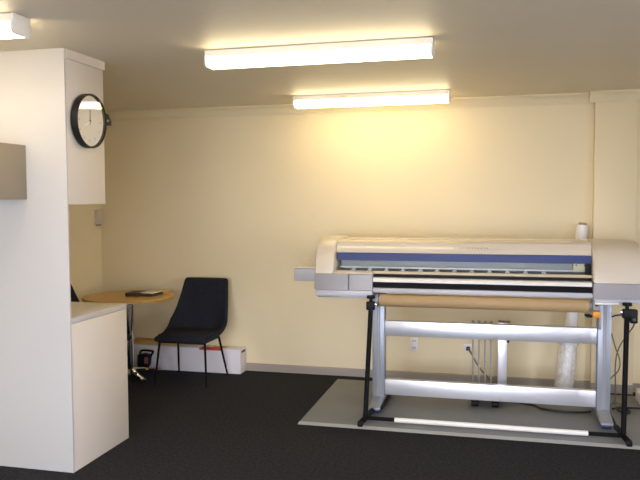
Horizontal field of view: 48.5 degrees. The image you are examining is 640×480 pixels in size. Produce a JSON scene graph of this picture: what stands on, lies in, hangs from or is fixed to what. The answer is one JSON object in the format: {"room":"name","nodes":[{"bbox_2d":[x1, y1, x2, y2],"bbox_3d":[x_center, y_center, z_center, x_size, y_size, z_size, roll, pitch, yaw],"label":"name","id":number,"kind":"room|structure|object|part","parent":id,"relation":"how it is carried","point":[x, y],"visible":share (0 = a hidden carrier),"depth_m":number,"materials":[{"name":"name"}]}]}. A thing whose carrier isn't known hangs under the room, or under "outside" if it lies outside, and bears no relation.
{"room":"print shop","nodes":[
{"label":"print shop","id":0,"kind":"room"},
{"bbox_2d":[0,48,74,472],"bbox_3d":[-2.067,0.127,4.166,1.352,2.400,0.014,1,3,14],"label":"wall partition","id":1,"kind":"structure","parent":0,"point":[37,414],"depth_m":4.05,"materials":[{"name":"white paint"}]},
{"bbox_2d":[0,142,26,199],"bbox_3d":[-2.196,-0.378,3.975,1.005,0.306,0.363,1,3,14],"label":"upper cabinet","id":2,"kind":"object","parent":1,"relation":"attached to","point":[13,183],"visible":1,"depth_m":3.92,"materials":[{"name":"beige laminate"}]},
{"bbox_2d":[65,48,104,203],"bbox_3d":[-2.016,-0.648,4.324,1.356,0.865,0.397,1,3,14],"label":"upper cabinet","id":3,"kind":"object","parent":1,"relation":"attached to","point":[84,74],"visible":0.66,"depth_m":4.12,"materials":[{"name":"white laminate"}]},
{"bbox_3d":[-2.018,-1.054,4.302,1.356,0.052,0.397,1,3,14],"label":"cornice","id":4,"kind":"part","parent":3,"relation":"part of","materials":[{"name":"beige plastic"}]},
{"bbox_2d":[70,94,106,147],"bbox_3d":[-1.342,-0.691,4.130,0.045,0.314,0.314,2,4,14],"label":"wall clock","id":5,"kind":"object","parent":3,"relation":"attached to","point":[88,118],"visible":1,"depth_m":4.12,"materials":[{"name":"black"}]},
{"bbox_2d":[69,204,102,301],"bbox_3d":[-3.069,0.186,3.153,0.100,2.400,7.600,1,3,14],"label":"wall","id":6,"kind":"structure","parent":0,"point":[84,235],"depth_m":6.55,"materials":[{"name":"paint"}]},
{"bbox_2d":[94,210,102,225],"bbox_3d":[-2.099,-0.212,6.744,0.037,0.148,0.100,1,3,14],"label":"thermostat","id":7,"kind":"object","parent":6,"relation":"attached to","point":[98,214],"visible":1,"depth_m":6.71,"materials":[{"name":"beige plastic"}]},
{"bbox_2d":[0,0,639,110],"bbox_3d":[0.280,-1.035,2.299,6.990,0.100,7.700,1,3,14],"label":"ceiling","id":8,"kind":"structure","parent":0,"point":[152,51],"depth_m":3.81,"materials":[{"name":"paint"}]},
{"bbox_2d":[0,12,31,38],"bbox_3d":[-1.964,-0.986,3.396,1.245,0.096,0.136,1,3,14],"label":"fluorescent light","id":9,"kind":"object","parent":8,"relation":"attached to","point":[13,25],"visible":1,"depth_m":3.22,"materials":[{"name":"white plastic"}]},
{"bbox_2d":[0,22,24,38],"bbox_3d":[-1.964,-0.967,3.397,1.220,0.048,0.128,1,3,14],"label":"diffuser","id":10,"kind":"object","parent":9,"relation":"attached to","point":[8,30],"depth_m":3.22,"materials":[{"name":"white plastic"}]},
{"bbox_2d":[204,37,434,69],"bbox_3d":[-0.018,-1.022,3.908,1.277,0.096,0.136,1,3,14],"label":"fluorescent light","id":11,"kind":"object","parent":8,"relation":"attached to","point":[421,47],"visible":1,"depth_m":3.85,"materials":[{"name":"white plastic"}]},
{"bbox_2d":[293,89,450,108],"bbox_3d":[0.402,-1.117,5.650,1.250,0.096,0.136,1,3,14],"label":"fluorescent light","id":12,"kind":"object","parent":8,"relation":"attached to","point":[423,96],"visible":1,"depth_m":5.59,"materials":[{"name":"white plastic"}]},
{"bbox_2d":[294,95,448,108],"bbox_3d":[0.402,-1.098,5.651,1.225,0.048,0.128,1,3,14],"label":"diffuser","id":13,"kind":"object","parent":12,"relation":"attached to","point":[335,100],"depth_m":5.61,"materials":[{"name":"white plastic"}]},
{"bbox_2d":[0,370,639,479],"bbox_3d":[0.291,1.462,2.433,6.990,0.100,7.700,1,3,14],"label":"floor","id":14,"kind":"structure","parent":0,"point":[243,426],"depth_m":4.42,"materials":[{"name":"grey carpet"}]},
{"bbox_2d":[71,309,128,471],"bbox_3d":[-1.984,0.883,4.520,1.350,0.852,0.631,1,3,14],"label":"base cabinet","id":15,"kind":"object","parent":14,"relation":"on","point":[99,344],"visible":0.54,"depth_m":4.32,"materials":[{"name":"white laminate"}]},
{"bbox_2d":[71,302,126,323],"bbox_3d":[-1.987,0.440,4.491,1.350,0.033,0.619,1,3,14],"label":"countertop","id":16,"kind":"structure","parent":15,"relation":"on","point":[80,311],"depth_m":4.41,"materials":[{"name":"laminate"}]},
{"bbox_2d":[70,283,133,381],"bbox_3d":[-1.953,0.805,5.932,0.607,0.858,0.546,1,3,14],"label":"dining chair","id":17,"kind":"object","parent":14,"relation":"on","point":[74,298],"visible":0.04,"depth_m":6.10,"materials":[{"name":"black paint"}]},
{"bbox_3d":[-1.634,1.039,6.092,0.071,0.370,0.021,-1,3,-20],"label":"leg","id":18,"kind":"part","parent":17,"relation":"part of","materials":[{"name":"black paint"}]},
{"bbox_2d":[82,290,174,383],"bbox_3d":[-1.673,0.850,6.247,0.787,0.727,0.787,1,3,14],"label":"round table","id":19,"kind":"object","parent":14,"relation":"on","point":[112,296],"visible":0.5,"depth_m":6.20,"materials":[{"name":"brown wood"}]},
{"bbox_2d":[125,291,144,295],"bbox_3d":[-1.621,0.471,6.254,0.127,0.028,0.172,0,3,7],"label":"magazine","id":20,"kind":"object","parent":19,"relation":"on","point":[131,293],"visible":0.8,"depth_m":6.17,"materials":[{"name":"grey paper"}]},
{"bbox_3d":[-1.570,1.177,6.134,0.052,0.087,0.256,-3,4,-38],"label":"arm","id":21,"kind":"part","parent":19,"relation":"part of","materials":[{"name":"silver metal"}]},
{"bbox_3d":[-1.541,1.164,6.365,0.256,0.086,0.051,-3,4,-38],"label":"arm","id":22,"kind":"part","parent":19,"relation":"part of","materials":[{"name":"silver metal"}]},
{"bbox_2d":[140,290,162,296],"bbox_3d":[-1.480,0.469,6.239,0.127,0.032,0.172,1,3,20],"label":"magazine","id":23,"kind":"object","parent":19,"relation":"on","point":[150,293],"visible":1,"depth_m":6.18,"materials":[{"name":"grey paper"}]},
{"bbox_2d":[154,289,170,292],"bbox_3d":[-1.446,0.465,6.437,0.162,0.020,0.092,0,3,11],"label":"brochure","id":24,"kind":"object","parent":19,"relation":"on","point":[164,291],"visible":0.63,"depth_m":6.41,"materials":[{"name":"brown paper"}]},
{"bbox_2d":[137,349,153,366],"bbox_3d":[-1.591,1.101,6.514,0.153,0.197,0.088,1,3,14],"label":"bag","id":25,"kind":"object","parent":14,"relation":"on","point":[143,359],"visible":0.96,"depth_m":6.49,"materials":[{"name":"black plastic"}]},
{"bbox_2d":[134,344,245,373],"bbox_3d":[-1.230,1.083,6.568,1.106,0.223,0.151,1,3,14],"label":"carton","id":26,"kind":"object","parent":14,"relation":"on","point":[191,356],"visible":0.81,"depth_m":6.47,"materials":[{"name":"grey cardboard"}]},
{"bbox_2d":[134,338,176,345],"bbox_3d":[-1.526,0.950,6.649,0.450,0.038,0.110,1,3,14],"label":"parcel","id":27,"kind":"object","parent":26,"relation":"on","point":[151,341],"visible":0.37,"depth_m":6.62,"materials":[{"name":"brown cardboard"}]},
{"bbox_2d":[199,346,220,350],"bbox_3d":[-0.982,0.987,6.456,0.220,0.018,0.064,1,3,14],"label":"print","id":28,"kind":"object","parent":26,"relation":"on","point":[201,348],"depth_m":6.44},
{"bbox_2d":[154,277,227,387],"bbox_3d":[-1.099,0.786,6.214,0.546,0.858,0.607,1,3,14],"label":"dining chair","id":29,"kind":"object","parent":14,"relation":"on","point":[200,315],"visible":1,"depth_m":6.36,"materials":[{"name":"grey fabric"}]},
{"bbox_3d":[-1.377,1.042,6.016,0.071,0.370,0.021,-3,4,-42],"label":"leg","id":30,"kind":"part","parent":29,"relation":"part of","materials":[{"name":"black paint"}]},
{"bbox_3d":[-1.274,1.023,6.401,0.021,0.366,0.120,-1,3,-7],"label":"leg","id":31,"kind":"part","parent":29,"relation":"part of","materials":[{"name":"black paint"}]},
{"bbox_2d":[157,328,216,338],"bbox_3d":[-1.125,0.807,6.110,0.430,0.038,0.355,1,3,14],"label":"seat cushion","id":32,"kind":"object","parent":29,"relation":"on","point":[170,333],"depth_m":6.02,"materials":[{"name":"grey fabric"}]},
{"bbox_3d":[-1.119,0.859,6.134,0.400,0.020,0.346,1,3,14],"label":"under frame","id":33,"kind":"part","parent":29,"relation":"part of","materials":[{"name":"black paint"}]},
{"bbox_3d":[-0.951,1.045,5.910,0.021,0.370,0.071,-1,3,-20],"label":"leg","id":34,"kind":"part","parent":29,"relation":"part of","materials":[{"name":"black paint"}]},
{"bbox_3d":[-0.861,1.027,6.297,0.021,0.366,0.120,2,4,35],"label":"leg","id":35,"kind":"part","parent":29,"relation":"part of","materials":[{"name":"black paint"}]},
{"bbox_2d":[298,379,639,449],"bbox_3d":[1.495,1.255,5.172,3.085,0.008,1.268,1,3,14],"label":"floor mat","id":36,"kind":"object","parent":14,"relation":"on","point":[342,404],"visible":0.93,"depth_m":5.06,"materials":[{"name":"grey plastic"}]},
{"bbox_2d":[294,235,639,428],"bbox_3d":[1.070,0.613,5.240,2.495,1.270,0.715,1,3,14],"label":"printer","id":37,"kind":"object","parent":36,"relation":"on","point":[606,272],"visible":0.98,"depth_m":5.03,"materials":[{"name":"beige plastic"}]},
{"bbox_3d":[-0.090,0.256,5.363,0.179,0.093,0.160,1,3,14],"label":"arm","id":38,"kind":"part","parent":37,"relation":"part of","materials":[{"name":"grey plastic"}]},
{"bbox_3d":[-0.085,0.201,5.359,0.169,0.016,0.160,1,3,14],"label":"arm","id":39,"kind":"part","parent":37,"relation":"part of","materials":[{"name":"beige plastic"}]},
{"bbox_3d":[0.446,0.794,5.334,0.092,0.796,0.085,1,3,14],"label":"post","id":40,"kind":"part","parent":37,"relation":"part of","materials":[{"name":"silver metal"}]},
{"bbox_3d":[0.521,1.199,5.443,0.015,0.024,0.630,1,3,14],"label":"foot rail","id":41,"kind":"part","parent":37,"relation":"part of","materials":[{"name":"black plastic"}]},
{"bbox_3d":[0.980,0.205,5.047,1.717,0.011,0.008,1,3,14],"label":"guide rail","id":42,"kind":"part","parent":37,"relation":"part of","materials":[{"name":"white metal"}]},
{"bbox_3d":[0.973,0.241,5.001,1.767,0.027,0.064,1,3,14],"label":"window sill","id":43,"kind":"part","parent":37,"relation":"part of","materials":[{"name":"beige"}]},
{"bbox_2d":[337,237,591,255],"bbox_3d":[1.040,0.172,5.265,1.767,0.365,0.494,1,3,14],"label":"hood","id":44,"kind":"object","parent":37,"relation":"attached to","point":[346,246],"depth_m":5.06,"materials":[{"name":"beige plastic"}]},
{"bbox_2d":[379,294,588,312],"bbox_3d":[1.113,0.435,4.922,1.408,0.091,0.091,1,3,14],"label":"roll","id":45,"kind":"object","parent":37,"relation":"hanging from","point":[391,300],"visible":1,"depth_m":4.88,"materials":[{"name":"paper"}]},
{"bbox_3d":[1.211,1.103,5.156,1.483,0.117,0.050,1,3,14],"label":"cross rail","id":46,"kind":"part","parent":37,"relation":"part of","materials":[{"name":"silver metal"}]},
{"bbox_3d":[1.210,0.660,5.132,1.483,0.111,0.050,1,3,14],"label":"cross rail","id":47,"kind":"part","parent":37,"relation":"part of","materials":[{"name":"silver metal"}]},
{"bbox_3d":[1.827,0.492,4.695,0.052,0.044,0.040,1,3,14],"label":"lock lever","id":48,"kind":"part","parent":37,"relation":"part of","materials":[{"name":"orange plastic"}]},
{"bbox_3d":[1.849,0.550,4.695,0.016,0.085,0.035,1,3,14],"label":"lever arm","id":49,"kind":"part","parent":37,"relation":"part of","materials":[{"name":"grey plastic"}]},
{"bbox_3d":[1.974,0.807,4.951,0.089,0.799,0.085,1,3,14],"label":"post","id":50,"kind":"part","parent":37,"relation":"part of","materials":[{"name":"silver metal"}]},
{"bbox_2d":[610,333,620,404],"bbox_3d":[2.156,0.951,5.204,0.120,0.598,0.349,2,4,34],"label":"hanging cable","id":51,"kind":"object","parent":37,"relation":"hanging from","point":[611,333],"visible":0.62,"depth_m":5.08,"materials":[{"name":"grey plastic"}]},
{"bbox_2d":[471,320,510,407],"bbox_3d":[1.286,0.928,5.379,0.302,0.623,0.254,1,3,14],"label":"rack","id":52,"kind":"object","parent":36,"relation":"on","point":[502,344],"visible":0.49,"depth_m":5.40,"materials":[{"name":"silver metal"}]},
{"bbox_3d":[1.176,0.898,5.463,0.015,0.531,0.015,1,3,14],"label":"rod","id":53,"kind":"part","parent":52,"relation":"part of","materials":[{"name":"silver metal"}]},
{"bbox_3d":[1.220,0.898,5.452,0.015,0.531,0.015,1,3,14],"label":"rod","id":54,"kind":"part","parent":52,"relation":"part of","materials":[{"name":"silver metal"}]},
{"bbox_3d":[1.264,0.899,5.442,0.015,0.531,0.015,1,3,14],"label":"rod","id":55,"kind":"part","parent":52,"relation":"part of","materials":[{"name":"silver metal"}]},
{"bbox_3d":[1.307,0.899,5.431,0.015,0.531,0.015,1,3,14],"label":"rod","id":56,"kind":"part","parent":52,"relation":"part of","materials":[{"name":"silver metal"}]},
{"bbox_3d":[1.388,0.895,5.410,0.068,0.541,0.040,1,3,14],"label":"post","id":57,"kind":"part","parent":52,"relation":"part of","materials":[{"name":"silver metal"}]},
{"bbox_2d":[357,295,637,446],"bbox_3d":[1.162,0.840,4.750,1.802,0.868,0.307,1,3,14],"label":"stand","id":58,"kind":"object","parent":36,"relation":"on","point":[629,315],"visible":1,"depth_m":4.68,"materials":[{"name":"black paint"}]},
{"bbox_3d":[0.361,0.415,5.037,0.060,0.041,0.060,1,3,14],"label":"knob","id":59,"kind":"part","parent":58,"relation":"part of","materials":[{"name":"black plastic"}]},
{"bbox_2d":[614,324,634,405],"bbox_3d":[2.132,0.858,4.977,0.059,0.790,0.620,0,3,8],"label":"cable","id":60,"kind":"object","parent":58,"relation":"attached to","point":[633,324],"visible":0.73,"depth_m":5.11,"materials":[{"name":"grey plastic"}]},
{"bbox_3d":[2.000,0.429,4.628,0.060,0.041,0.060,1,3,14],"label":"knob","id":61,"kind":"part","parent":58,"relation":"part of","materials":[{"name":"black plastic"}]},
{"bbox_2d":[515,402,590,412],"bbox_3d":[1.649,1.237,5.281,0.678,0.015,0.140,2,4,33],"label":"cable","id":62,"kind":"object","parent":36,"relation":"on","point":[530,404],"visible":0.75,"depth_m":5.16,"materials":[{"name":"black plastic"}]},
{"bbox_2d":[554,223,588,387],"bbox_3d":[2.007,0.536,5.684,0.282,1.349,0.168,-3,4,-39],"label":"roll","id":63,"kind":"object","parent":36,"relation":"on","point":[565,378],"visible":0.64,"depth_m":5.64,"materials":[{"name":"white plastic"}]},
{"bbox_2d":[612,406,639,413],"bbox_3d":[2.231,1.231,5.197,0.226,0.030,0.138,-3,4,-39],"label":"cable","id":64,"kind":"object","parent":36,"relation":"on","point":[618,408],"visible":0.7,"depth_m":5.19,"materials":[{"name":"black plastic"}]},
{"bbox_2d":[635,388,639,403],"bbox_3d":[2.547,1.193,5.351,0.277,0.086,0.245,1,3,14],"label":"box","id":65,"kind":"object","parent":36,"relation":"on","point":[637,394],"visible":1,"depth_m":5.42,"materials":[{"name":"white cardboard"}]},
{"bbox_2d":[101,102,639,383],"bbox_3d":[1.207,0.012,6.047,6.990,2.400,0.100,1,3,14],"label":"wall","id":66,"kind":"structure","parent":0,"point":[247,201],"depth_m":6.27,"materials":[{"name":"paint"}]},
{"bbox_2d":[106,114,110,125],"bbox_3d":[-2.031,-1.139,6.710,0.104,0.115,0.063,1,3,14],"label":"sensor","id":67,"kind":"object","parent":66,"relation":"attached to","point":[107,115],"visible":0.47,"depth_m":6.70,"materials":[{"name":"brown"}]},
{"bbox_2d":[105,92,592,120],"bbox_3d":[0.039,-1.150,6.196,4.430,0.085,0.055,1,3,14],"label":"trim","id":68,"kind":"structure","parent":66,"relation":"attached to","point":[561,98],"depth_m":6.16,"materials":[{"name":"beige paint"}]},
{"bbox_2d":[410,337,417,350],"bbox_3d":[0.813,0.900,6.137,0.072,0.115,0.011,1,3,14],"label":"wall socket","id":69,"kind":"object","parent":66,"relation":"attached to","point":[413,341],"visible":1,"depth_m":6.13,"materials":[{"name":"white plastic"}]},
{"bbox_2d":[246,363,589,388],"bbox_3d":[0.054,1.168,6.340,4.430,0.070,0.015,1,3,14],"label":"baseboard","id":70,"kind":"structure","parent":66,"relation":"attached to","point":[355,372],"depth_m":6.16,"materials":[{"name":"beige paint"}]},
{"bbox_2d":[464,344,471,352],"bbox_3d":[1.256,0.919,6.027,0.072,0.070,0.011,1,3,14],"label":"wall socket","id":71,"kind":"object","parent":66,"relation":"attached to","point":[465,345],"visible":0.66,"depth_m":6.02,"materials":[{"name":"white"}]},
{"bbox_2d":[466,347,494,383],"bbox_3d":[1.299,1.018,5.772,0.035,0.204,0.526,-1,3,-11],"label":"lead","id":72,"kind":"object","parent":66,"relation":"hanging from","point":[467,348],"visible":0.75,"depth_m":5.81,"materials":[{"name":"black plastic"}]},
{"bbox_2d":[589,89,639,103],"bbox_3d":[2.329,-1.127,5.577,0.404,0.085,0.105,1,3,14],"label":"trim","id":73,"kind":"structure","parent":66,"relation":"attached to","point":[630,94],"depth_m":5.55,"materials":[{"name":"beige paint"}]},
{"bbox_2d":[633,383,639,391],"bbox_3d":[3.500,1.199,5.479,2.046,0.070,0.015,1,3,14],"label":"baseboard","id":74,"kind":"structure","parent":66,"relation":"attached to","point":[635,385],"depth_m":5.71,"materials":[{"name":"beige paint"}]},
{"bbox_2d":[590,101,637,388],"bbox_3d":[2.343,0.027,5.676,0.314,2.400,0.070,1,3,14],"label":"wall pier","id":75,"kind":"object","parent":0,"point":[615,123],"visible":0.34,"depth_m":5.62,"materials":[{"name":"paint"}]},
{"bbox_2d":[591,383,632,393],"bbox_3d":[2.338,1.192,5.697,0.316,0.070,0.015,1,3,14],"label":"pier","id":76,"kind":"object","parent":75,"relation":"attached to","point":[612,386],"visible":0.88,"depth_m":5.68,"materials":[{"name":"beige paint"}]}
]}

